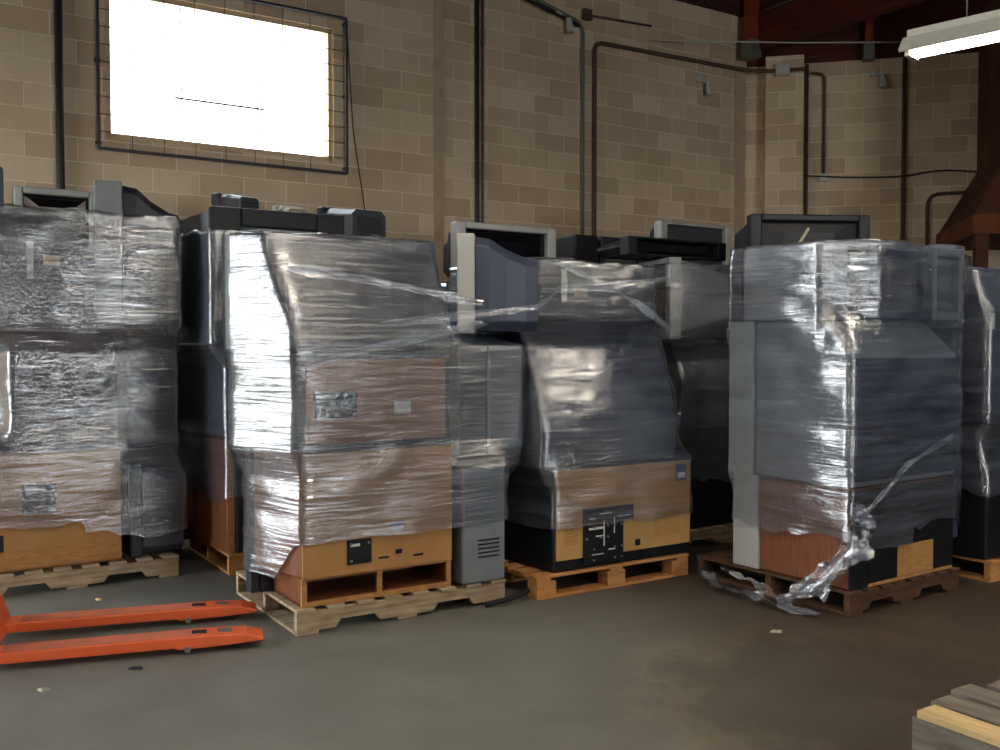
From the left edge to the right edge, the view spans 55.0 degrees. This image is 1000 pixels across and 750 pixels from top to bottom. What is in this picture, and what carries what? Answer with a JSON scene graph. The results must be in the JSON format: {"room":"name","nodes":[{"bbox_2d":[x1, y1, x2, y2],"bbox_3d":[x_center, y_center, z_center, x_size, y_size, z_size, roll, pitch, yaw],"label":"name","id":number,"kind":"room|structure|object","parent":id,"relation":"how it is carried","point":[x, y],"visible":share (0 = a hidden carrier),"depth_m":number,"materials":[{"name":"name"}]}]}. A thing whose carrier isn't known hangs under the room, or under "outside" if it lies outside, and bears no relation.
{"room":"warehouse","nodes":[
{"label":"warehouse","id":0,"kind":"room"},
{"bbox_2d":[0,0,746,350],"bbox_3d":[-1.941,-1.790,9.260,12.200,6.000,0.200,-1,2,-32],"label":"wall","id":1,"kind":"structure","parent":0,"point":[665,147],"depth_m":10.08,"materials":[{"name":"brick"}]},
{"bbox_2d":[54,0,64,188],"bbox_3d":[-3.657,-1.755,7.989,0.063,5.970,0.063,1,2,22],"label":"pipe","id":2,"kind":"object","parent":1,"relation":"attached to","point":[58,4],"visible":0.47,"depth_m":7.95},
{"bbox_2d":[105,0,332,161],"bbox_3d":[-2.543,-2.697,8.836,2.080,1.280,0.140,-1,2,-32],"label":"window","id":3,"kind":"structure","parent":1,"relation":"in","point":[326,38],"depth_m":8.90,"materials":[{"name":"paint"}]},
{"bbox_2d":[94,0,348,174],"bbox_3d":[-2.457,-2.689,8.739,2.300,1.512,0.075,-1,2,-32],"label":"grill","id":4,"kind":"object","parent":1,"relation":"attached to","point":[97,60],"visible":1,"depth_m":8.74,"materials":[{"name":"paint"}]},
{"bbox_2d":[348,43,364,209],"bbox_3d":[-1.400,-2.396,9.453,0.232,2.001,0.012,-1,2,-32],"label":"cable","id":5,"kind":"object","parent":1,"relation":"attached to","point":[348,43],"visible":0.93,"depth_m":9.42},
{"bbox_2d":[433,0,443,281],"bbox_3d":[-0.636,-1.812,9.965,0.120,6.000,0.012,-1,2,-33],"label":"trim","id":6,"kind":"structure","parent":1,"relation":"attached to","point":[438,5],"depth_m":9.94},
{"bbox_2d":[475,0,479,221],"bbox_3d":[-0.241,-1.824,10.182,0.048,5.970,0.048,0,2,0],"label":"pipe","id":7,"kind":"object","parent":1,"relation":"attached to","point":[477,90],"visible":0.47,"depth_m":10.14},
{"bbox_2d":[481,0,483,222],"bbox_3d":[-0.184,-1.825,10.224,0.032,5.970,0.032,0,2,0],"label":"conduit","id":8,"kind":"object","parent":1,"relation":"attached to","point":[482,1],"visible":0.47,"depth_m":10.18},
{"bbox_2d":[525,0,579,26],"bbox_3d":[0.237,-4.091,10.386,1.568,0.385,0.036,-1,2,-32],"label":"conduit","id":9,"kind":"object","parent":1,"relation":"attached to","point":[529,1],"visible":1,"depth_m":10.57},
{"bbox_2d":[535,0,584,234],"bbox_3d":[0.449,-1.562,10.630,1.205,5.419,0.040,-1,2,-32],"label":"conduit","id":10,"kind":"object","parent":1,"relation":"attached to","point":[542,2],"visible":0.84,"depth_m":10.88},
{"bbox_2d":[555,11,574,33],"bbox_3d":[0.723,-3.932,10.701,0.221,0.248,0.091,0,2,4],"label":"wall spotlight","id":11,"kind":"object","parent":1,"relation":"attached to","point":[569,24],"visible":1,"depth_m":10.68,"materials":[{"name":"white plastic"}]},
{"bbox_2d":[581,8,592,20],"bbox_3d":[0.990,-4.092,10.897,0.120,0.120,0.068,-1,2,-32],"label":"junction box","id":12,"kind":"object","parent":1,"relation":"attached to","point":[586,14],"visible":1,"depth_m":10.87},
{"bbox_2d":[593,15,651,26],"bbox_3d":[1.405,-4.121,11.166,0.931,0.068,0.028,-1,2,-32],"label":"conduit","id":13,"kind":"object","parent":12,"relation":"attached to","point":[596,16],"visible":1,"depth_m":11.16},
{"bbox_2d":[592,41,805,235],"bbox_3d":[2.356,-1.389,11.747,2.917,5.004,0.527,-1,2,-20],"label":"conduit","id":14,"kind":"object","parent":1,"relation":"attached to","point":[600,43],"visible":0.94,"depth_m":11.01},
{"bbox_2d":[696,75,712,95],"bbox_3d":[2.528,-3.578,11.863,0.221,0.248,0.091,0,2,4],"label":"wall spotlight","id":15,"kind":"object","parent":1,"relation":"attached to","point":[699,78],"visible":1,"depth_m":11.84,"materials":[{"name":"white plastic"}]},
{"bbox_2d":[676,0,743,16],"bbox_3d":[0.997,-4.682,10.888,5.000,0.320,0.061,-1,2,-32],"label":"trim","id":16,"kind":"structure","parent":1,"relation":"attached to","point":[732,7],"depth_m":12.01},
{"bbox_2d":[733,62,745,248],"bbox_3d":[3.069,-1.436,12.334,0.180,5.100,0.020,-1,2,-33],"label":"trim","id":17,"kind":"structure","parent":1,"relation":"attached to","point":[740,76],"depth_m":12.28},
{"bbox_2d":[648,39,900,42],"bbox_3d":[3.547,-4.032,11.590,3.596,0.107,0.018,0,2,-6],"label":"rod","id":18,"kind":"object","parent":1,"relation":"attached to","point":[648,39],"visible":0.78,"depth_m":11.54,"materials":[{"name":"grey metal"}]},
{"bbox_2d":[0,539,999,749],"bbox_3d":[1.792,1.496,3.368,17.911,0.200,19.240,0,2,0],"label":"floor","id":19,"kind":"structure","parent":0,"point":[683,662],"depth_m":4.41,"materials":[{"name":"concrete"}]},
{"bbox_2d":[0,550,178,594],"bbox_3d":[-2.879,1.235,6.347,1.220,0.135,1.049,-1,2,-32],"label":"wooden pallet","id":20,"kind":"object","parent":19,"relation":"on","point":[161,564],"visible":0.47,"depth_m":5.97,"materials":[{"name":"brown wood"}]},
{"bbox_2d":[0,448,121,572],"bbox_3d":[-3.045,0.817,6.125,1.075,0.710,0.834,-1,2,-32],"label":"television","id":21,"kind":"object","parent":20,"relation":"on","point":[58,508],"visible":0.83,"depth_m":5.88,"materials":[{"name":"brown wood"}]},
{"bbox_2d":[0,331,117,452],"bbox_3d":[-2.956,0.087,6.172,0.840,0.740,0.753,-1,2,-32],"label":"television","id":22,"kind":"object","parent":21,"relation":"on","point":[58,390],"visible":1,"depth_m":5.89,"materials":[{"name":"grey plastic"}]},
{"bbox_2d":[0,206,84,330],"bbox_3d":[-3.145,-0.660,6.073,0.860,0.750,0.857,-1,2,-32],"label":"television","id":23,"kind":"object","parent":22,"relation":"on","point":[42,259],"visible":0.98,"depth_m":5.82,"materials":[{"name":"grey plastic"}]},
{"bbox_2d":[93,180,179,330],"bbox_3d":[-2.363,-0.757,6.284,0.503,0.930,0.500,-1,2,-18],"label":"television","id":24,"kind":"object","parent":22,"relation":"on","point":[137,257],"visible":1,"depth_m":6.06,"materials":[{"name":"grey plastic"}]},
{"bbox_2d":[0,203,195,523],"bbox_3d":[-2.814,0.009,6.274,1.695,2.107,0.959,-1,2,-32],"label":"wrap","id":25,"kind":"object","parent":21,"relation":"attached to","point":[148,331],"visible":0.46,"depth_m":6.41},
{"bbox_2d":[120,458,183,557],"bbox_3d":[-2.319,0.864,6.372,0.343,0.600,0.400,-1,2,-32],"label":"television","id":26,"kind":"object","parent":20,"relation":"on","point":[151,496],"visible":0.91,"depth_m":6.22,"materials":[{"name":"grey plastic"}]},
{"bbox_2d":[116,443,187,539],"bbox_3d":[-2.473,0.820,6.795,0.540,0.663,0.440,-1,2,-32],"label":"television","id":27,"kind":"object","parent":20,"relation":"on","point":[165,456],"visible":0.03,"depth_m":6.63,"materials":[{"name":"grey plastic"}]},
{"bbox_2d":[115,336,176,445],"bbox_3d":[-2.433,0.092,6.495,0.310,0.710,0.690,-1,2,-32],"label":"box","id":28,"kind":"object","parent":27,"relation":"on","point":[146,365],"visible":0.78,"depth_m":6.21,"materials":[{"name":"plastic"}]},
{"bbox_2d":[0,594,263,664],"bbox_3d":[-2.115,0.675,4.785,1.772,1.352,0.688,-1,2,-18],"label":"jack","id":29,"kind":"object","parent":19,"relation":"on","point":[186,640],"visible":1,"depth_m":4.76,"materials":[{"name":"orange paint"}]},
{"bbox_2d":[189,539,245,575],"bbox_3d":[-1.566,1.216,6.959,1.100,0.135,1.027,-1,2,-32],"label":"wooden pallet","id":30,"kind":"object","parent":19,"relation":"on","point":[233,563],"visible":0.08,"depth_m":6.55,"materials":[{"name":"brown wood"}]},
{"bbox_2d":[179,430,244,553],"bbox_3d":[-1.644,0.770,6.834,1.130,0.760,0.864,-1,2,-32],"label":"television","id":31,"kind":"object","parent":30,"relation":"on","point":[218,523],"visible":0.15,"depth_m":6.39,"materials":[{"name":"brown wood"}]},
{"bbox_2d":[169,228,354,457],"bbox_3d":[-1.658,-0.083,6.817,1.186,1.812,0.976,-1,2,-32],"label":"wrap","id":32,"kind":"object","parent":31,"relation":"attached to","point":[207,230],"visible":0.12,"depth_m":6.43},
{"bbox_2d":[177,344,353,436],"bbox_3d":[-1.690,0.082,6.821,1.100,0.610,0.900,-1,2,-32],"label":"television","id":33,"kind":"object","parent":31,"relation":"on","point":[204,382],"visible":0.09,"depth_m":6.49,"materials":[{"name":"grey plastic"}]},
{"bbox_2d":[172,206,343,343],"bbox_3d":[-1.686,-0.661,6.735,1.000,0.880,0.850,-1,2,-32],"label":"television","id":34,"kind":"object","parent":33,"relation":"on","point":[206,299],"visible":0.39,"depth_m":6.31,"materials":[{"name":"grey plastic"}]},
{"bbox_2d":[236,570,505,636],"bbox_3d":[-0.781,1.255,5.702,1.270,0.135,1.050,-1,2,-32],"label":"wooden pallet","id":35,"kind":"object","parent":19,"relation":"on","point":[305,621],"visible":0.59,"depth_m":5.27,"materials":[{"name":"brown wood"}]},
{"bbox_2d":[245,442,451,608],"bbox_3d":[-0.828,0.791,5.366,1.035,0.810,0.554,-1,2,-32],"label":"television","id":36,"kind":"object","parent":35,"relation":"on","point":[341,525],"visible":0.94,"depth_m":5.17,"materials":[{"name":"brown wood"}]},
{"bbox_2d":[229,351,449,450],"bbox_3d":[-0.867,0.123,5.332,1.115,0.510,0.574,-1,2,-32],"label":"television","id":37,"kind":"object","parent":36,"relation":"on","point":[282,400],"visible":1,"depth_m":5.11,"materials":[{"name":"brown plastic"}]},
{"bbox_2d":[225,229,449,349],"bbox_3d":[-0.887,-0.465,5.339,1.130,0.645,0.550,-1,2,-32],"label":"box","id":38,"kind":"object","parent":37,"relation":"on","point":[269,306],"visible":0.95,"depth_m":5.17,"materials":[{"name":"grey plastic"}]},
{"bbox_2d":[221,232,525,568],"bbox_3d":[-0.764,0.134,5.629,1.681,1.856,1.104,-1,2,-32],"label":"wrap","id":39,"kind":"object","parent":36,"relation":"attached to","point":[479,338],"visible":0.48,"depth_m":5.51,"materials":[{"name":"plastic"}]},
{"bbox_2d":[451,464,503,584],"bbox_3d":[-0.228,0.853,5.721,0.287,0.663,0.524,-1,2,-32],"label":"computer tower","id":40,"kind":"object","parent":35,"relation":"on","point":[477,490],"visible":0.74,"depth_m":5.49,"materials":[{"name":"grey plastic"}]},
{"bbox_2d":[452,449,517,465],"bbox_3d":[-0.216,0.488,5.820,0.425,0.050,0.550,-1,2,-32],"label":"tray","id":41,"kind":"object","parent":40,"relation":"on","point":[492,456],"visible":0.5,"depth_m":5.59,"materials":[{"name":"plastic"}]},
{"bbox_2d":[403,345,486,456],"bbox_3d":[-0.343,0.139,5.811,0.195,0.640,0.710,-1,2,-32],"label":"box","id":42,"kind":"object","parent":41,"relation":"on","point":[468,363],"visible":0.49,"depth_m":5.51,"materials":[{"name":"grey plastic"}]},
{"bbox_2d":[485,345,521,447],"bbox_3d":[-0.150,0.114,5.945,0.245,0.600,0.690,-1,2,-32],"label":"base cabinet","id":43,"kind":"object","parent":41,"relation":"on","point":[504,362],"visible":0.51,"depth_m":5.65,"materials":[{"name":"plastic"}]},
{"bbox_2d":[484,587,529,606],"bbox_3d":[0.082,1.291,5.603,0.099,0.062,0.427,2,2,42],"label":"cable","id":44,"kind":"object","parent":19,"relation":"on","point":[527,590],"visible":0.84,"depth_m":5.52,"materials":[{"name":"rubber"}]},
{"bbox_2d":[504,552,687,600],"bbox_3d":[0.454,1.232,6.369,1.208,0.140,1.000,-1,2,-32],"label":"wooden pallet","id":45,"kind":"object","parent":19,"relation":"on","point":[541,586],"visible":0.35,"depth_m":5.92,"materials":[{"name":"brown wood"}]},
{"bbox_2d":[504,456,689,572],"bbox_3d":[0.557,0.846,6.308,1.240,0.630,0.834,-1,2,-32],"label":"television","id":46,"kind":"object","parent":45,"relation":"on","point":[568,517],"visible":0.73,"depth_m":5.92,"materials":[{"name":"black plastic"}]},
{"bbox_2d":[453,321,676,466],"bbox_3d":[0.447,0.088,6.317,1.210,0.880,0.940,-1,2,-32],"label":"television","id":47,"kind":"object","parent":46,"relation":"on","point":[591,397],"visible":0.64,"depth_m":5.95,"materials":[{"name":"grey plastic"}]},
{"bbox_2d":[457,233,538,333],"bbox_3d":[-0.001,-0.529,5.803,0.463,0.565,0.800,0,2,1],"label":"television","id":48,"kind":"object","parent":47,"relation":"on","point":[506,282],"visible":0.95,"depth_m":5.45,"materials":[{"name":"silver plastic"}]},
{"bbox_2d":[451,262,654,321],"bbox_3d":[0.351,-0.524,6.215,1.060,0.340,0.857,-1,2,-32],"label":"television","id":49,"kind":"object","parent":47,"relation":"on","point":[581,297],"visible":0.52,"depth_m":5.88,"materials":[{"name":"grey plastic"}]},
{"bbox_2d":[447,257,693,512],"bbox_3d":[0.038,0.114,5.884,1.241,1.641,2.718,2,2,44],"label":"wrap","id":50,"kind":"object","parent":46,"relation":"attached to","point":[680,450],"visible":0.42,"depth_m":6.27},
{"bbox_2d":[690,523,732,544],"bbox_3d":[1.451,1.193,7.695,1.100,0.135,1.030,-1,2,-32],"label":"wooden pallet","id":51,"kind":"object","parent":19,"relation":"on","point":[723,533],"visible":0.17,"depth_m":7.22,"materials":[{"name":"brown wood"}]},
{"bbox_2d":[679,424,732,528],"bbox_3d":[1.336,0.747,7.554,0.810,0.760,0.850,-1,2,-32],"label":"television","id":52,"kind":"object","parent":51,"relation":"on","point":[708,447],"visible":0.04,"depth_m":7.21,"materials":[{"name":"black plastic"}]},
{"bbox_2d":[643,262,728,341],"bbox_3d":[1.354,-0.020,7.519,0.869,1.675,0.932,-1,2,-32],"label":"wrap","id":53,"kind":"object","parent":52,"relation":"attached to","point":[723,269],"visible":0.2,"depth_m":7.22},
{"bbox_2d":[662,341,728,425],"bbox_3d":[1.359,0.050,7.542,0.700,0.630,0.820,-1,2,-32],"label":"television","id":54,"kind":"object","parent":52,"relation":"on","point":[697,370],"visible":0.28,"depth_m":7.19,"materials":[{"name":"grey plastic"}]},
{"bbox_2d":[631,257,728,339],"bbox_3d":[1.456,-0.572,7.411,0.663,0.600,0.750,0,2,-14],"label":"television","id":55,"kind":"object","parent":54,"relation":"on","point":[691,302],"visible":0.62,"depth_m":7.09,"materials":[{"name":"grey plastic"}]},
{"bbox_2d":[597,235,725,261],"bbox_3d":[1.222,-0.964,7.484,1.000,0.140,0.503,-1,2,-32],"label":"television","id":56,"kind":"object","parent":55,"relation":"on","point":[639,248],"visible":0.98,"depth_m":7.30,"materials":[{"name":"black plastic"}]},
{"bbox_2d":[697,549,959,616],"bbox_3d":[2.053,1.244,6.070,1.080,0.135,1.171,-1,2,-34],"label":"wooden pallet","id":57,"kind":"object","parent":19,"relation":"on","point":[856,601],"visible":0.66,"depth_m":5.68,"materials":[{"name":"brown wood"}]},
{"bbox_2d":[733,473,953,590],"bbox_3d":[2.124,0.893,5.938,1.060,0.570,0.839,-1,2,-34],"label":"television","id":58,"kind":"object","parent":57,"relation":"on","point":[782,526],"visible":0.85,"depth_m":5.61,"materials":[{"name":"plastic"}]},
{"bbox_2d":[708,238,965,614],"bbox_3d":[2.078,0.260,5.866,1.473,2.105,1.114,-1,2,-34],"label":"wrap","id":59,"kind":"object","parent":58,"relation":"attached to","point":[895,244],"visible":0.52,"depth_m":5.63,"materials":[{"name":"plastic"}]},
{"bbox_2d":[729,321,955,487],"bbox_3d":[2.124,0.140,5.942,1.090,0.940,0.874,-1,2,-34],"label":"television","id":60,"kind":"object","parent":58,"relation":"on","point":[804,396],"visible":1,"depth_m":5.60,"materials":[{"name":"grey plastic"}]},
{"bbox_2d":[730,242,847,321],"bbox_3d":[1.731,-0.550,5.768,0.310,0.450,0.640,-1,2,-34],"label":"television","id":61,"kind":"object","parent":60,"relation":"on","point":[805,281],"visible":0.91,"depth_m":5.60,"materials":[{"name":"grey plastic"}]},
{"bbox_2d":[828,247,928,321],"bbox_3d":[2.211,-0.531,5.785,0.500,0.410,0.503,-1,2,-34],"label":"television","id":62,"kind":"object","parent":60,"relation":"on","point":[877,279],"visible":0.84,"depth_m":5.58,"materials":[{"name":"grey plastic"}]},
{"bbox_2d":[882,247,962,321],"bbox_3d":[2.583,-0.552,5.985,0.320,0.440,0.453,-1,2,-34],"label":"television","id":63,"kind":"object","parent":60,"relation":"on","point":[944,280],"visible":0.53,"depth_m":5.83,"materials":[{"name":"grey plastic"}]},
{"bbox_2d":[931,329,960,537],"bbox_3d":[2.611,0.355,6.250,0.085,1.300,0.750,-1,2,-34],"label":"equipment case","id":64,"kind":"object","parent":60,"relation":"attached to","point":[950,337],"visible":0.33,"depth_m":5.94,"materials":[{"name":"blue plastic"}]},
{"bbox_2d":[936,0,999,267],"bbox_3d":[5.930,-1.387,9.961,2.280,5.150,1.760,0,2,14],"label":"steel column","id":65,"kind":"structure","parent":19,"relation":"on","point":[974,223],"depth_m":10.00,"materials":[{"name":"metal"}]},
{"bbox_2d":[953,555,999,582],"bbox_3d":[3.328,1.221,6.795,1.200,0.135,1.029,-1,2,-32],"label":"wooden pallet","id":66,"kind":"object","parent":19,"relation":"on","point":[991,566],"visible":0.07,"depth_m":6.10,"materials":[{"name":"brown wood"}]},
{"bbox_2d":[953,423,999,559],"bbox_3d":[3.281,0.725,6.667,1.240,0.860,0.800,-1,2,-32],"label":"television","id":67,"kind":"object","parent":66,"relation":"on","point":[978,537],"visible":0.37,"depth_m":6.13,"materials":[{"name":"black plastic"}]},
{"bbox_2d":[876,267,999,423],"bbox_3d":[3.269,-0.213,6.657,1.240,1.010,0.855,-1,2,-32],"label":"television","id":68,"kind":"object","parent":67,"relation":"on","point":[981,337],"visible":0.4,"depth_m":6.10,"materials":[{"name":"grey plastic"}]},
{"bbox_2d":[974,270,999,458],"bbox_3d":[3.268,0.031,6.665,1.274,1.480,0.896,-1,2,-32],"label":"wrap","id":69,"kind":"object","parent":67,"relation":"attached to","point":[983,273],"visible":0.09,"depth_m":6.15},
{"bbox_3d":[-0.147,1.187,7.886,1.150,0.135,1.031,-1,2,-32],"label":"wooden pallet","id":70,"kind":"object","parent":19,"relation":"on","visible":0},
{"bbox_3d":[-0.123,0.684,7.833,1.150,0.870,0.850,-1,2,-32],"label":"television","id":71,"kind":"object","parent":70,"relation":"on","visible":0},
{"bbox_2d":[398,282,456,350],"bbox_3d":[-0.129,-0.244,7.812,1.150,0.980,0.850,-1,2,-32],"label":"television","id":72,"kind":"object","parent":71,"relation":"on","point":[445,285],"visible":0.02,"depth_m":7.26,"materials":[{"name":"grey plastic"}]},
{"bbox_2d":[443,221,555,277],"bbox_3d":[-0.083,-0.957,7.737,0.930,0.450,0.553,-1,2,-32],"label":"television","id":73,"kind":"object","parent":72,"relation":"on","point":[524,241],"visible":0.52,"depth_m":7.57,"materials":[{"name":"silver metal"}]},
{"bbox_3d":[2.331,1.194,7.663,1.150,0.135,1.030,-1,2,-32],"label":"wooden pallet","id":74,"kind":"object","parent":19,"relation":"on","visible":0},
{"bbox_3d":[2.355,0.691,7.609,1.150,0.870,0.850,-1,2,-32],"label":"television","id":75,"kind":"object","parent":74,"relation":"on","visible":0},
{"bbox_2d":[706,321,791,342],"bbox_3d":[2.350,-0.247,7.588,1.150,1.000,0.850,-1,2,-32],"label":"television","id":76,"kind":"object","parent":75,"relation":"on","point":[791,321],"visible":0.02,"depth_m":7.56,"materials":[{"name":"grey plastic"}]},
{"bbox_2d":[734,214,869,264],"bbox_3d":[2.287,-0.976,7.383,0.920,0.450,0.503,0,2,-5],"label":"television","id":77,"kind":"object","parent":76,"relation":"on","point":[760,229],"visible":0.51,"depth_m":7.16,"materials":[{"name":"black plastic"}]},
{"bbox_3d":[-3.509,1.204,7.347,1.200,0.135,1.030,-1,2,-32],"label":"wooden pallet","id":78,"kind":"object","parent":19,"relation":"on","visible":0},
{"bbox_3d":[-3.484,0.701,7.292,1.200,0.870,0.850,-1,2,-32],"label":"television","id":79,"kind":"object","parent":78,"relation":"on","visible":0},
{"bbox_2d":[31,258,125,335],"bbox_3d":[-3.490,-0.312,7.269,1.200,1.150,0.850,-1,2,-32],"label":"television","id":80,"kind":"object","parent":79,"relation":"on","point":[89,307],"visible":0.03,"depth_m":7.11,"materials":[{"name":"grey plastic"}]},
{"bbox_2d":[0,166,3,206],"bbox_3d":[-3.715,-1.182,6.889,0.300,0.612,0.423,-1,2,-32],"label":"television","id":81,"kind":"object","parent":80,"relation":"on","point":[1,168],"visible":0.41,"depth_m":6.77,"materials":[{"name":"grey plastic"}]},
{"bbox_2d":[12,185,93,255],"bbox_3d":[-3.334,-1.119,7.149,0.560,0.470,0.503,-1,2,-32],"label":"television","id":82,"kind":"object","parent":80,"relation":"on","point":[37,197],"visible":0.43,"depth_m":6.98,"materials":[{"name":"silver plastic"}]},
{"bbox_3d":[-1.841,1.178,8.171,1.200,0.135,1.031,-1,2,-32],"label":"wooden pallet","id":83,"kind":"object","parent":19,"relation":"on","visible":0},
{"bbox_3d":[-1.816,0.675,8.117,1.200,0.870,0.850,-1,2,-32],"label":"television","id":84,"kind":"object","parent":83,"relation":"on","visible":0},
{"bbox_3d":[-1.822,-0.313,8.095,1.200,1.100,0.850,-1,2,-32],"label":"television","id":85,"kind":"object","parent":84,"relation":"on","visible":0},
{"bbox_2d":[211,193,258,208],"bbox_3d":[-2.131,-1.164,7.786,0.353,0.620,0.260,2,2,40],"label":"television","id":86,"kind":"object","parent":85,"relation":"on","point":[217,199],"visible":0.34,"depth_m":7.68,"materials":[{"name":"grey plastic"}]},
{"bbox_2d":[272,205,306,212],"bbox_3d":[-1.788,-1.163,8.248,0.250,0.590,0.303,-1,2,-32],"label":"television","id":87,"kind":"object","parent":85,"relation":"on","point":[276,207],"visible":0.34,"depth_m":8.16,"materials":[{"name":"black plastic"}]},
{"bbox_2d":[317,207,385,237],"bbox_3d":[-1.253,-1.152,8.200,0.420,0.570,0.503,-2,2,-41],"label":"television","id":88,"kind":"object","parent":85,"relation":"on","point":[357,222],"visible":0.43,"depth_m":8.00,"materials":[{"name":"grey plastic"}]},
{"bbox_3d":[0.847,1.161,8.698,1.100,0.135,1.031,-1,2,-32],"label":"wooden pallet","id":89,"kind":"object","parent":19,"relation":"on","visible":0},
{"bbox_3d":[0.872,0.658,8.644,1.100,0.870,0.850,-1,2,-32],"label":"television","id":90,"kind":"object","parent":89,"relation":"on","visible":0},
{"bbox_3d":[0.866,-0.279,8.623,1.100,1.000,0.850,-1,2,-32],"label":"television","id":91,"kind":"object","parent":90,"relation":"on","visible":0},
{"bbox_2d":[556,234,597,264],"bbox_3d":[0.580,-0.968,8.259,0.250,0.420,0.540,-1,2,-32],"label":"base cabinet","id":92,"kind":"object","parent":91,"relation":"on","point":[579,247],"visible":0.37,"depth_m":8.04,"materials":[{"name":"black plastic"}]},
{"bbox_2d":[598,236,643,266],"bbox_3d":[0.896,-0.976,8.498,0.480,0.420,0.603,-1,2,-32],"label":"television","id":93,"kind":"object","parent":91,"relation":"on","point":[601,240],"visible":0.19,"depth_m":8.19,"materials":[{"name":"grey plastic"}]},
{"bbox_3d":[1.814,1.361,2.250,1.020,0.139,1.220,-1,2,-32],"label":"wooden pallet","id":94,"kind":"object","parent":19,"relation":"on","visible":0},
{"bbox_3d":[1.822,1.221,2.251,1.020,0.139,1.220,-1,2,-32],"label":"wooden pallet","id":95,"kind":"object","parent":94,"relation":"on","visible":0},
{"bbox_3d":[1.831,1.081,2.252,1.020,0.139,1.220,-1,2,-32],"label":"wooden pallet","id":96,"kind":"object","parent":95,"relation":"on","visible":0},
{"bbox_2d":[912,680,999,749],"bbox_3d":[1.806,0.937,2.249,1.020,0.146,1.250,-1,2,-32],"label":"wooden pallet","id":97,"kind":"object","parent":96,"relation":"on","point":[968,718],"visible":1,"depth_m":2.44,"materials":[{"name":"grey wood"}]},
{"bbox_2d":[764,54,803,213],"bbox_3d":[3.590,-1.442,12.194,0.460,5.120,0.200,0,2,14],"label":"pillar","id":98,"kind":"structure","parent":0,"point":[784,96],"depth_m":12.05,"materials":[{"name":"brick"}]},
{"bbox_2d":[775,63,789,76],"bbox_3d":[3.527,-3.811,11.987,0.170,0.150,0.088,0,2,14],"label":"junction box","id":99,"kind":"object","parent":98,"relation":"attached to","point":[781,69],"visible":1,"depth_m":11.95,"materials":[{"name":"white plastic"}]},
{"bbox_2d":[745,52,999,268],"bbox_3d":[6.850,-1.393,11.616,7.650,5.060,0.200,0,2,14],"label":"wall","id":100,"kind":"structure","parent":0,"point":[863,138],"depth_m":11.96,"materials":[{"name":"brick"}]},
{"bbox_2d":[804,64,808,213],"bbox_3d":[3.878,-1.412,12.197,0.044,5.020,0.044,0,2,0],"label":"conduit","id":101,"kind":"object","parent":100,"relation":"attached to","point":[806,65],"visible":0.35,"depth_m":12.13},
{"bbox_2d":[811,72,825,172],"bbox_3d":[4.011,-3.174,12.105,0.181,1.308,0.036,0,2,14],"label":"conduit","id":102,"kind":"object","parent":100,"relation":"attached to","point":[813,73],"visible":1,"depth_m":12.07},
{"bbox_2d":[758,0,928,52],"bbox_3d":[5.876,-4.183,8.359,0.160,0.440,9.500,-1,2,-35],"label":"roof beam","id":103,"kind":"structure","parent":100,"relation":"attached to","point":[799,20],"depth_m":11.36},
{"bbox_2d":[747,0,990,66],"bbox_3d":[6.851,-4.392,11.527,7.650,0.940,0.191,0,2,14],"label":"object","id":104,"kind":"structure","parent":100,"relation":"on","point":[893,26],"depth_m":11.94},
{"bbox_2d":[870,69,887,88],"bbox_3d":[4.695,-3.669,11.899,0.091,0.248,0.221,-2,2,-40],"label":"wall spotlight","id":105,"kind":"object","parent":100,"relation":"attached to","point":[873,73],"visible":1,"depth_m":11.85,"materials":[{"name":"white plastic"}]},
{"bbox_2d":[900,57,906,248],"bbox_3d":[4.995,-1.403,11.923,0.052,5.020,0.052,1,2,22],"label":"conduit","id":106,"kind":"object","parent":100,"relation":"attached to","point":[904,66],"visible":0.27,"depth_m":11.86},
{"bbox_2d":[804,169,976,177],"bbox_3d":[4.827,-2.484,11.894,2.032,0.075,0.018,0,2,14],"label":"wire","id":107,"kind":"object","parent":106,"relation":"attached to","point":[946,169],"visible":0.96,"depth_m":11.90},
{"bbox_2d":[925,191,964,244],"bbox_3d":[5.607,-1.309,11.779,0.741,1.881,0.043,0,2,14],"label":"conduit","id":108,"kind":"object","parent":100,"relation":"attached to","point":[931,196],"visible":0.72,"depth_m":11.82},
{"bbox_3d":[1.792,-4.701,3.175,17.911,0.200,19.240,0,2,0],"label":"ceiling","id":109,"kind":"structure","parent":0,"visible":0},
{"bbox_2d":[741,0,760,60],"bbox_3d":[3.156,-4.428,12.050,0.170,0.898,0.180,-1,2,-32],"label":"post","id":110,"kind":"object","parent":109,"relation":"attached to","point":[749,51],"visible":0.93,"depth_m":12.00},
{"bbox_2d":[862,18,874,62],"bbox_3d":[4.564,-4.382,11.877,0.130,0.978,0.140,0,2,14],"label":"post","id":111,"kind":"object","parent":109,"relation":"attached to","point":[868,49],"visible":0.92,"depth_m":11.83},
{"bbox_2d":[898,0,999,60],"bbox_3d":[3.342,-3.274,4.946,2.440,2.765,0.240,2,3,44],"label":"tube light","id":112,"kind":"object","parent":109,"relation":"hanging from","point":[980,29],"visible":1,"depth_m":5.60,"materials":[{"name":"white plastic"}]},
{"bbox_2d":[905,49,918,60],"bbox_3d":[2.496,-1.953,5.817,0.030,0.071,0.150,2,3,44],"label":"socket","id":113,"kind":"object","parent":112,"relation":"attached to","point":[911,54],"depth_m":5.78,"materials":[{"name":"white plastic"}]},
{"bbox_3d":[1.841,0.639,9.261,1.100,0.870,0.850,-1,2,-32],"label":"television","id":114,"kind":"object","parent":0,"visible":0},
{"bbox_3d":[1.836,-0.299,9.241,1.100,1.000,0.850,-1,2,-32],"label":"television","id":115,"kind":"object","parent":114,"relation":"on","visible":0},
{"bbox_2d":[650,220,731,268],"bbox_3d":[1.657,-1.079,8.920,0.880,0.600,0.503,-1,2,-32],"label":"television","id":116,"kind":"object","parent":115,"relation":"on","point":[661,229],"visible":0.31,"depth_m":8.74,"materials":[{"name":"grey plastic"}]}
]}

